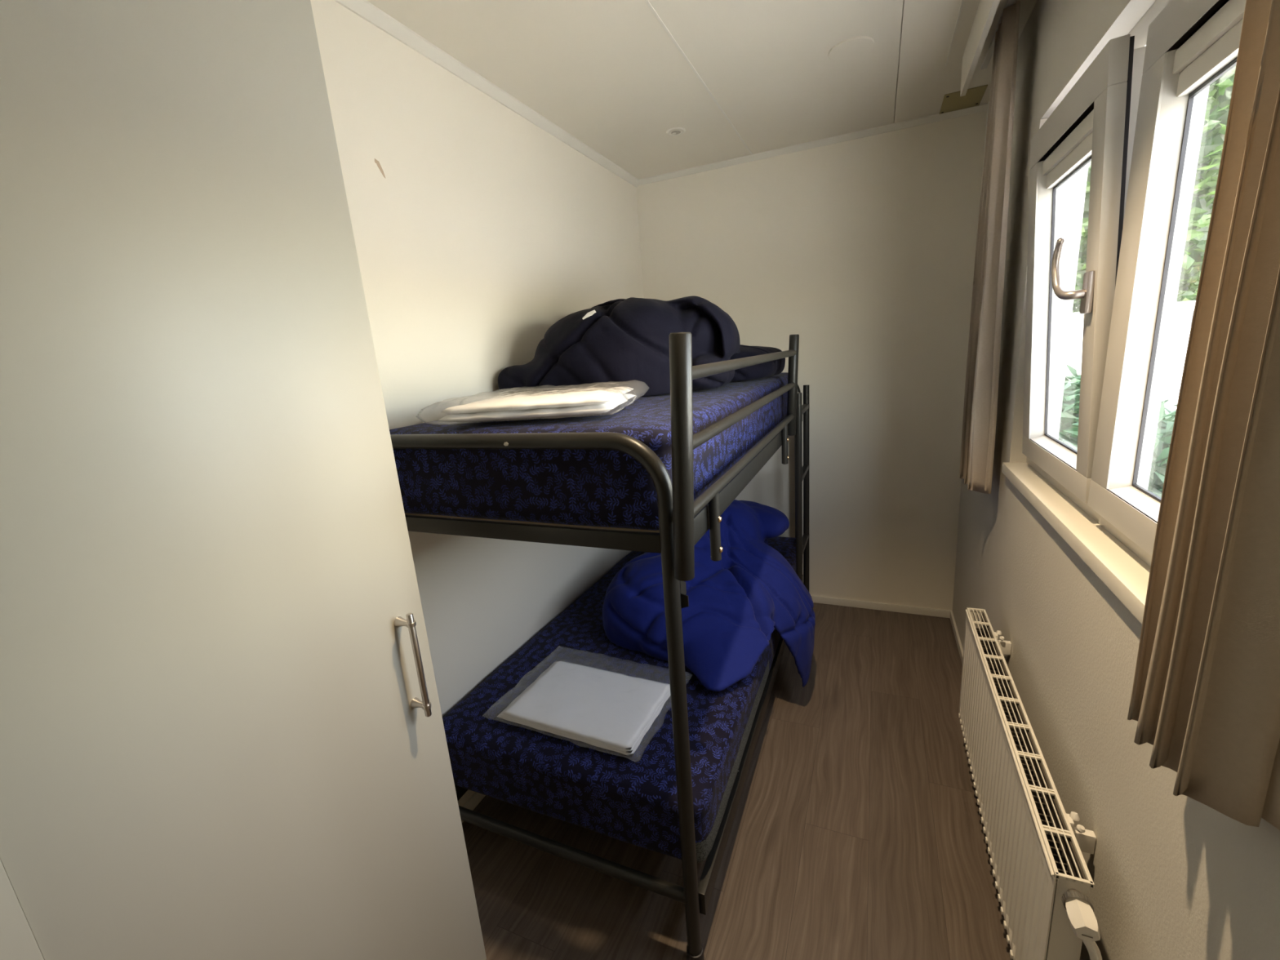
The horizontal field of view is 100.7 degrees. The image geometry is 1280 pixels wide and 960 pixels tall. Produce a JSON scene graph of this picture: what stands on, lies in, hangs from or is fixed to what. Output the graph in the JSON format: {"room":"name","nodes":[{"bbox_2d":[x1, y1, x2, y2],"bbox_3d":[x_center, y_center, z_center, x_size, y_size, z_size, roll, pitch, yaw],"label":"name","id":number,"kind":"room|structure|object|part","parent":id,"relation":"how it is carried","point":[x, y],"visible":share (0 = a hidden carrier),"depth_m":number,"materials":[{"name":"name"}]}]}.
{"room":"bunk bedroom","nodes":[
{"label":"bunk bedroom","id":0,"kind":"room"},
{"bbox_2d":[310,0,644,806],"bbox_3d":[-0.735,-0.076,1.543,0.120,2.500,3.750,2,15,24],"label":"wall","id":1,"kind":"structure","parent":0,"point":[484,229],"depth_m":1.74,"materials":[{"name":"beige paint"}]},
{"bbox_2d":[374,158,386,178],"bbox_3d":[-0.699,-0.838,1.425,0.001,0.042,0.028,2,15,24],"label":"scuff","id":2,"kind":"object","parent":1,"relation":"attached to","point":[376,162],"visible":1,"depth_m":1.42,"materials":[{"name":"beige paint"}]},
{"bbox_2d":[461,791,485,822],"bbox_3d":[-0.588,1.119,1.796,0.011,0.042,3.739,2,15,24],"label":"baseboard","id":3,"kind":"structure","parent":1,"relation":"attached to","point":[477,797],"depth_m":1.82,"materials":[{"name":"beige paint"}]},
{"bbox_2d":[333,0,638,187],"bbox_3d":[-0.751,-1.176,1.251,0.026,0.030,3.750,2,15,24],"label":"trim","id":4,"kind":"structure","parent":1,"relation":"attached to","point":[364,9],"depth_m":1.69,"materials":[{"name":"beige paint"}]},
{"bbox_2d":[366,0,1036,179],"bbox_3d":[0.021,-1.238,0.901,1.959,0.140,3.970,2,15,24],"label":"ceiling","id":5,"kind":"structure","parent":0,"point":[607,73],"depth_m":1.77,"materials":[{"name":"paint"}]},
{"bbox_2d":[666,127,685,135],"bbox_3d":[0.155,-1.504,2.292,0.084,0.008,0.084,2,15,24],"label":"recessed light","id":6,"kind":"object","parent":5,"relation":"in","point":[677,131],"visible":1,"depth_m":2.28,"materials":[{"name":"beige paint"}]},
{"bbox_2d":[644,0,752,155],"bbox_3d":[-0.177,-1.174,0.993,0.009,0.006,3.745,2,15,24],"label":"trim","id":7,"kind":"structure","parent":5,"relation":"attached to","point":[646,2],"depth_m":1.77,"materials":[{"name":"beige paint"}]},
{"bbox_2d":[828,35,874,62],"bbox_3d":[0.694,-1.413,1.741,0.140,0.007,0.140,2,15,24],"label":"cap","id":8,"kind":"object","parent":5,"relation":"attached to","point":[852,48],"visible":1,"depth_m":1.73,"materials":[{"name":"paint"}]},
{"bbox_2d":[945,0,964,66],"bbox_3d":[0.452,-1.091,0.455,0.006,0.006,3.250,2,15,24],"label":"trim","id":9,"kind":"structure","parent":5,"relation":"attached to","point":[962,1],"depth_m":1.68,"materials":[{"name":"beige paint"}]},
{"bbox_2d":[939,84,987,114],"bbox_3d":[1.334,-1.571,2.195,0.148,0.005,0.213,2,15,24],"label":"plate","id":10,"kind":"object","parent":5,"relation":"attached to","point":[953,101],"depth_m":2.19,"materials":[{"name":"beige"}]},
{"bbox_2d":[981,0,1014,69],"bbox_3d":[0.586,-1.091,0.440,0.018,0.014,3.330,2,15,24],"label":"track","id":11,"kind":"object","parent":5,"relation":"attached to","point":[990,51],"visible":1,"depth_m":1.77,"materials":[{"name":"grey plastic"}]},
{"bbox_2d":[959,0,1020,493],"bbox_3d":[1.164,-0.693,1.773,0.073,1.455,0.309,2,15,24],"label":"curtain","id":12,"kind":"object","parent":11,"relation":"hanging from","point":[982,374],"visible":1,"depth_m":1.72,"materials":[{"name":"fabric"}]},
{"bbox_2d":[1127,0,1279,830],"bbox_3d":[0.601,-0.350,0.480,0.072,1.442,0.205,-1,14,14],"label":"curtain","id":13,"kind":"object","parent":11,"relation":"hanging from","point":[1206,691],"visible":1,"depth_m":0.55,"materials":[{"name":"fabric"}]},
{"bbox_2d":[462,602,1013,959],"bbox_3d":[0.157,1.196,1.502,1.855,0.080,3.970,2,15,24],"label":"floor","id":14,"kind":"structure","parent":0,"point":[856,833],"depth_m":1.60,"materials":[{"name":"plastic"}]},
{"bbox_2d":[0,0,486,959],"bbox_3d":[-0.917,0.254,0.440,0.452,2.396,1.492,2,15,24],"label":"wardrobe","id":15,"kind":"object","parent":14,"relation":"on","point":[223,735],"visible":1,"depth_m":0.71,"materials":[{"name":"laminate"}]},
{"bbox_3d":[-0.808,0.248,0.248,0.022,2.313,0.581,2,15,24],"label":"door","id":16,"kind":"part","parent":15,"relation":"part of","materials":[{"name":"laminate"}]},
{"bbox_3d":[-0.438,0.359,1.028,0.042,0.220,0.021,2,15,24],"label":"handle","id":17,"kind":"part","parent":15,"relation":"part of","materials":[{"name":"silver metal"}]},
{"bbox_2d":[390,332,809,959],"bbox_3d":[0.118,0.220,2.169,0.929,1.510,2.043,2,15,24],"label":"bunk bed","id":18,"kind":"object","parent":14,"relation":"on","point":[684,519],"visible":0.48,"depth_m":1.21,"materials":[{"name":"black metal"}]},
{"bbox_3d":[-0.237,0.777,2.492,0.023,0.062,1.943,2,15,24],"label":"rail","id":19,"kind":"part","parent":18,"relation":"part of","materials":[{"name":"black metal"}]},
{"bbox_3d":[-0.289,0.536,1.335,0.862,1.318,0.035,2,15,24],"label":"frame","id":20,"kind":"part","parent":18,"relation":"part of","materials":[{"name":"black metal"}]},
{"bbox_2d":[389,372,787,530],"bbox_3d":[0.050,-0.238,2.087,0.854,0.233,1.933,2,15,24],"label":"mattress","id":21,"kind":"object","parent":18,"relation":"on","point":[603,488],"visible":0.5,"depth_m":1.24,"materials":[{"name":"blue fabric"}]},
{"bbox_2d":[417,379,648,425],"bbox_3d":[-0.252,-0.224,1.466,0.510,0.063,0.510,-2,14,9],"label":"linens","id":22,"kind":"object","parent":21,"relation":"on","point":[588,401],"visible":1,"depth_m":1.29,"materials":[{"name":"white fabric"}]},
{"bbox_2d":[497,295,785,397],"bbox_3d":[0.078,-0.553,2.139,0.854,0.343,1.103,2,15,24],"label":"duvet","id":23,"kind":"object","parent":21,"relation":"on","point":[619,340],"visible":0.77,"depth_m":1.75,"materials":[{"name":"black fabric"}]},
{"bbox_2d":[442,536,795,863],"bbox_3d":[0.132,0.622,2.290,0.886,0.207,1.919,2,15,24],"label":"mattress","id":24,"kind":"object","parent":18,"relation":"on","point":[621,798],"visible":0.43,"depth_m":1.50,"materials":[{"name":"blue fabric"}]},
{"bbox_2d":[483,645,692,762],"bbox_3d":[-0.154,0.663,1.644,0.542,0.047,0.424,2,15,24],"label":"linens","id":25,"kind":"object","parent":24,"relation":"on","point":[613,711],"visible":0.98,"depth_m":1.58,"materials":[{"name":"white fabric"}]},
{"bbox_2d":[602,499,815,691],"bbox_3d":[0.342,0.486,2.264,0.780,0.665,1.316,2,15,24],"label":"duvet","id":26,"kind":"object","parent":24,"relation":"on","point":[736,601],"visible":0.74,"depth_m":1.96,"materials":[{"name":"blue fabric"}]},
{"bbox_3d":[0.079,-0.033,0.987,0.058,0.466,0.040,2,15,24],"label":"guard post","id":27,"kind":"part","parent":18,"relation":"part of","materials":[{"name":"black metal"}]},
{"bbox_3d":[0.097,0.234,1.113,0.018,0.065,0.034,2,15,24],"label":"hook plate","id":28,"kind":"part","parent":18,"relation":"part of","materials":[{"name":"black metal"}]},
{"bbox_3d":[0.172,0.104,1.221,0.025,0.170,0.025,2,15,24],"label":"clamp leg","id":29,"kind":"part","parent":18,"relation":"part of","materials":[{"name":"black metal"}]},
{"bbox_3d":[0.464,-0.107,1.938,0.023,0.058,1.943,2,15,24],"label":"rail","id":30,"kind":"part","parent":18,"relation":"part of","materials":[{"name":"black metal"}]},
{"bbox_3d":[0.532,0.800,2.155,0.023,0.062,1.943,2,15,24],"label":"rail","id":31,"kind":"part","parent":18,"relation":"part of","materials":[{"name":"black metal"}]},
{"bbox_3d":[0.588,-0.149,2.151,0.025,0.170,0.025,2,15,24],"label":"clamp leg","id":32,"kind":"part","parent":18,"relation":"part of","materials":[{"name":"black metal"}]},
{"bbox_3d":[0.653,-0.403,2.270,0.056,0.426,0.040,2,15,24],"label":"guard post","id":33,"kind":"part","parent":18,"relation":"part of","materials":[{"name":"black metal"}]},
{"bbox_3d":[0.492,0.060,3.086,0.862,1.318,0.035,2,15,24],"label":"frame","id":34,"kind":"part","parent":18,"relation":"part of","materials":[{"name":"black metal"}]},
{"bbox_3d":[0.737,0.184,2.457,0.029,1.167,0.029,2,15,24],"label":"ladder rail","id":35,"kind":"part","parent":18,"relation":"part of","materials":[{"name":"black metal"}]},
{"bbox_3d":[0.851,0.109,2.713,0.029,1.177,0.029,2,15,24],"label":"ladder rail","id":36,"kind":"part","parent":18,"relation":"part of","materials":[{"name":"black metal"}]},
{"bbox_2d":[636,111,986,610],"bbox_3d":[0.824,-0.519,2.910,1.855,2.500,0.120,2,15,24],"label":"wall","id":37,"kind":"structure","parent":0,"point":[863,250],"depth_m":2.70,"materials":[{"name":"beige paint"}]},
{"bbox_2d":[637,102,988,186],"bbox_3d":[0.725,-1.606,2.579,1.640,0.024,0.022,2,15,24],"label":"trim","id":38,"kind":"structure","parent":37,"relation":"attached to","point":[983,107],"depth_m":2.52,"materials":[{"name":"beige paint"}]},
{"bbox_2d":[810,595,952,617],"bbox_3d":[0.900,0.689,3.131,1.640,0.042,0.011,2,15,24],"label":"baseboard","id":39,"kind":"structure","parent":37,"relation":"attached to","point":[818,599],"depth_m":2.93,"materials":[{"name":"beige paint"}]},
{"bbox_2d":[952,0,1279,959],"bbox_3d":[0.864,-0.030,0.842,0.095,2.500,3.750,2,15,24],"label":"wall","id":40,"kind":"structure","parent":0,"point":[1174,877],"depth_m":1.07,"materials":[{"name":"paint"}]},
{"bbox_2d":[950,611,963,665],"bbox_3d":[0.903,1.162,1.142,0.011,0.042,3.739,2,15,24],"label":"baseboard","id":41,"kind":"structure","parent":40,"relation":"attached to","point":[952,617],"depth_m":2.58,"materials":[{"name":"beige paint"}]},
{"bbox_2d":[960,0,999,96],"bbox_3d":[0.500,-1.028,0.434,0.016,0.121,3.220,2,15,24],"label":"trim","id":42,"kind":"structure","parent":40,"relation":"attached to","point":[987,9],"depth_m":1.58,"materials":[{"name":"beige paint"}]},
{"bbox_2d":[958,607,1102,959],"bbox_3d":[0.958,0.835,1.363,0.105,0.567,1.070,2,15,24],"label":"radiator","id":43,"kind":"object","parent":40,"relation":"attached to","point":[1044,882],"visible":1,"depth_m":1.15,"materials":[{"name":"white metal"}]},
{"bbox_3d":[1.142,0.627,1.825,0.045,0.393,0.003,2,15,24],"label":"panel","id":44,"kind":"part","parent":43,"relation":"part of","materials":[{"name":"white metal"}]},
{"bbox_3d":[0.924,0.751,1.393,0.006,0.397,1.002,2,15,24],"label":"panel","id":45,"kind":"part","parent":43,"relation":"part of","materials":[{"name":"white metal"}]},
{"bbox_3d":[0.964,0.751,1.375,0.005,0.387,0.994,2,15,24],"label":"panel","id":46,"kind":"part","parent":43,"relation":"part of","materials":[{"name":"white metal"}]},
{"bbox_3d":[0.747,0.868,0.940,0.045,0.393,0.003,2,15,24],"label":"panel","id":47,"kind":"part","parent":43,"relation":"part of","materials":[{"name":"white metal"}]},
{"bbox_3d":[0.718,0.715,0.860,0.041,0.041,0.045,2,15,24],"label":"knob","id":48,"kind":"part","parent":43,"relation":"part of","materials":[{"name":"white plastic"}]},
{"bbox_2d":[1001,0,1245,624],"bbox_3d":[0.917,-0.360,1.016,0.170,1.018,1.320,2,15,24],"label":"window","id":49,"kind":"structure","parent":40,"relation":"in","point":[1137,112],"depth_m":1.00,"materials":[{"name":"grey plastic"}]},
{"bbox_3d":[0.880,-0.436,1.093,0.033,0.128,0.085,-6,13,-7],"label":"handle lever","id":50,"kind":"part","parent":49,"relation":"part of","materials":[{"name":"silver metal"}]},
{"bbox_3d":[0.975,0.119,1.120,0.122,0.033,1.320,2,15,24],"label":"sill","id":51,"kind":"part","parent":49,"relation":"part of","materials":[{"name":"beige paint"}]},
{"bbox_3d":[1.036,-0.437,1.277,0.109,0.870,0.555,2,15,24],"label":"sash frame","id":52,"kind":"part","parent":49,"relation":"part of","materials":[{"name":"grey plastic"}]},
{"bbox_3d":[0.904,-0.378,1.071,0.013,0.082,0.032,2,15,24],"label":"handle plate","id":53,"kind":"part","parent":49,"relation":"part of","materials":[{"name":"silver metal"}]},
{"bbox_3d":[0.965,-0.374,0.991,0.053,0.985,1.320,2,15,24],"label":"frame","id":54,"kind":"part","parent":49,"relation":"part of","materials":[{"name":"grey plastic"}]},
{"bbox_3d":[0.830,-0.298,0.754,0.062,0.870,0.578,2,15,24],"label":"sash frame","id":55,"kind":"part","parent":49,"relation":"part of","materials":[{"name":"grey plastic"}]},
{"label":"outside","id":56,"kind":"structure","parent":0,"visible":0},
{"bbox_3d":[24.429,-1.502,6.706,38.265,0.100,54.000,2,15,24],"label":"ground","id":57,"kind":"structure","parent":56,"visible":0},
{"bbox_2d":[1071,298,1080,312],"bbox_3d":[12.250,-7.482,17.332,8.031,8.377,4.658,1,14,21],"label":"tree","id":58,"kind":"object","parent":57,"relation":"on","point":[1076,306],"visible":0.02,"depth_m":16.71,"materials":[{"name":"green plant"}]},
{"bbox_2d":[1057,364,1167,446],"bbox_3d":[3.121,-0.118,3.906,1.183,1.674,1.595,2,15,24],"label":"shrub","id":59,"kind":"object","parent":57,"relation":"on","point":[1071,395],"visible":0.06,"depth_m":3.54,"materials":[{"name":"green plant"}]},
{"bbox_2d":[1063,399,1177,497],"bbox_3d":[2.614,0.319,2.639,1.133,1.571,1.404,2,15,24],"label":"shrub","id":60,"kind":"object","parent":57,"relation":"on","point":[1166,421],"visible":0.02,"depth_m":2.39,"materials":[{"name":"green plant"}]},
{"bbox_2d":[1065,300,1195,413],"bbox_3d":[8.125,-1.790,8.594,1.850,1.970,4.015,2,15,24],"label":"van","id":61,"kind":"object","parent":57,"relation":"on","point":[1184,311],"visible":0.06,"depth_m":6.96,"materials":[{"name":"white"}]},
{"bbox_2d":[1074,66,1235,302],"bbox_3d":[12.018,-6.217,11.613,6.754,8.600,4.720,2,15,24],"label":"tree","id":62,"kind":"object","parent":57,"relation":"on","point":[1220,92],"visible":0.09,"depth_m":10.49,"materials":[{"name":"green plant"}]}
]}

